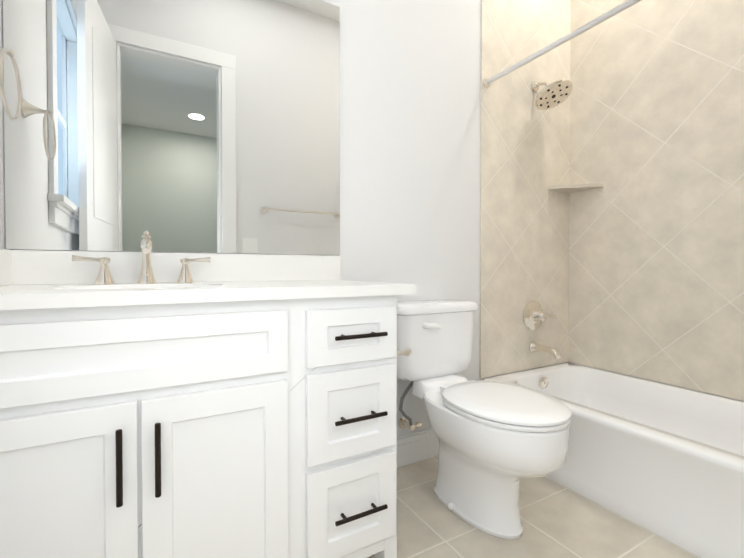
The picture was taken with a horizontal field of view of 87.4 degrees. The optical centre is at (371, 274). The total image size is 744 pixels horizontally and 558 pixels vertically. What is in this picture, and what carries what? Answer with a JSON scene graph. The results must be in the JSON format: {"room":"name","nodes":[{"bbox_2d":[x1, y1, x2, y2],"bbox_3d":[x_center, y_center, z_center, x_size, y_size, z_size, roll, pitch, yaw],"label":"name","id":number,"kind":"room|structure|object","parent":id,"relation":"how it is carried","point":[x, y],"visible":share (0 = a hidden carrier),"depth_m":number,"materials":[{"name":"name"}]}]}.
{"room":"bathroom","nodes":[
{"label":"bathroom","id":0,"kind":"room"},
{"bbox_2d":[0,0,4,248],"bbox_3d":[-0.750,-0.605,0.429,0.120,3.050,1.560,0,1,-29],"label":"wall","id":1,"kind":"structure","parent":0,"point":[2,238],"depth_m":1.13,"materials":[{"name":"white paint"}]},
{"bbox_2d":[0,48,21,119],"bbox_3d":[-0.937,-0.490,0.966,0.078,0.195,0.165,0,1,-29],"label":"towel ring","id":2,"kind":"object","parent":1,"relation":"attached to","point":[10,53],"visible":1,"depth_m":0.98,"materials":[{"name":"silver metal"}]},
{"bbox_2d":[2,0,567,436],"bbox_3d":[0.049,-0.623,1.844,2.901,3.050,0.120,0,1,-29],"label":"wall","id":3,"kind":"structure","parent":0,"point":[410,89],"depth_m":1.86,"materials":[{"name":"white paint"}]},
{"bbox_2d":[3,0,339,255],"bbox_3d":[-0.606,-0.605,1.400,1.075,1.056,0.006,0,1,-29],"label":"mirror panel","id":4,"kind":"object","parent":3,"relation":"attached to","point":[192,126],"visible":0.9,"depth_m":1.35,"materials":[{"name":"silver mirror"}]},
{"bbox_2d":[397,428,438,467],"bbox_3d":[0.202,0.832,1.872,0.869,0.138,0.017,0,1,-29],"label":"baseboard","id":5,"kind":"structure","parent":3,"relation":"attached to","point":[417,446],"depth_m":1.86,"materials":[{"name":"white wood"}]},
{"bbox_2d":[480,0,570,377],"bbox_3d":[0.909,-0.800,2.252,0.760,2.708,0.008,0,1,-29],"label":"wall tile","id":6,"kind":"structure","parent":3,"relation":"attached to","point":[524,210],"depth_m":2.22,"materials":[{"name":"beige tile"}]},
{"bbox_2d":[523,301,556,329],"bbox_3d":[0.971,0.242,2.247,0.187,0.171,0.083,0,1,-29],"label":"shower valve","id":7,"kind":"object","parent":6,"relation":"attached to","point":[535,316],"visible":1,"depth_m":2.24,"materials":[{"name":"silver metal"}]},
{"bbox_2d":[529,339,560,359],"bbox_3d":[0.987,0.423,2.205,0.068,0.096,0.175,0,1,-29],"label":"tub spout","id":8,"kind":"object","parent":6,"relation":"attached to","point":[534,346],"visible":1,"depth_m":2.21,"materials":[{"name":"silver metal"}]},
{"bbox_2d":[531,79,572,109],"bbox_3d":[0.997,-1.030,2.168,0.204,0.175,0.216,0,1,-29],"label":"shower head","id":9,"kind":"object","parent":6,"relation":"attached to","point":[553,94],"visible":0.98,"depth_m":2.15},
{"bbox_2d":[483,0,641,87],"bbox_3d":[0.985,-1.008,1.401,0.048,0.048,1.541,0,1,-29],"label":"rod","id":10,"kind":"object","parent":6,"relation":"attached to","point":[487,82],"visible":1,"depth_m":1.67,"materials":[{"name":"silver metal"}]},
{"bbox_2d":[548,183,602,192],"bbox_3d":[1.194,-0.513,2.290,0.210,0.018,0.210,0,1,-29],"label":"corner shelf","id":11,"kind":"object","parent":3,"relation":"attached to","point":[571,188],"visible":1,"depth_m":2.29,"materials":[{"name":"beige"}]},
{"bbox_2d":[368,456,699,557],"bbox_3d":[0.462,0.936,1.133,2.901,0.050,1.800,0,1,-29],"label":"floor","id":12,"kind":"structure","parent":0,"point":[558,520],"depth_m":1.38,"materials":[{"name":"beige tile"}]},
{"bbox_2d":[0,295,396,557],"bbox_3d":[-0.487,0.486,1.150,1.030,0.850,0.583,0,1,-29],"label":"bathroom vanity","id":13,"kind":"object","parent":12,"relation":"on","point":[251,429],"visible":0.96,"depth_m":0.91,"materials":[{"name":"white wood"}]},
{"bbox_2d":[0,231,415,309],"bbox_3d":[-0.472,0.036,1.164,1.073,0.350,0.563,0,1,-29],"label":"countertop","id":14,"kind":"structure","parent":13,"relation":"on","point":[34,279],"depth_m":1.18,"materials":[{"name":"stone"}]},
{"bbox_2d":[397,348,411,355],"bbox_3d":[0.050,0.263,1.362,0.115,0.044,0.184,0,1,-29],"label":"toilet paper holder","id":15,"kind":"object","parent":13,"relation":"attached to","point":[406,351],"visible":0.33,"depth_m":1.31,"materials":[{"name":"silver metal"}]},
{"bbox_2d":[397,299,570,538],"bbox_3d":[0.392,0.516,1.535,0.456,0.777,0.779,0,1,-29],"label":"toilet","id":16,"kind":"object","parent":12,"relation":"on","point":[498,441],"visible":0.98,"depth_m":1.40,"materials":[{"name":"white ceramic"}]},
{"bbox_2d":[484,363,743,557],"bbox_3d":[1.286,0.735,1.594,0.747,0.339,1.538,0,1,-29],"label":"bathtub","id":17,"kind":"object","parent":12,"relation":"on","point":[665,461],"visible":0.71,"depth_m":1.49,"materials":[{"name":"white ceramic"}]},
{"bbox_2d":[568,362,743,401],"bbox_3d":[1.673,-0.623,1.794,0.120,3.050,1.560,0,1,-29],"label":"wall","id":18,"kind":"structure","parent":0,"point":[661,383],"depth_m":2.00,"materials":[{"name":"beige tile"}]},
{"bbox_2d":[568,0,743,400],"bbox_3d":[1.613,-0.793,1.759,0.001,2.708,1.559,0,1,-29],"label":"wall tile","id":19,"kind":"structure","parent":18,"relation":"attached to","point":[656,257],"depth_m":2.00,"materials":[{"name":"beige tile"}]}
]}

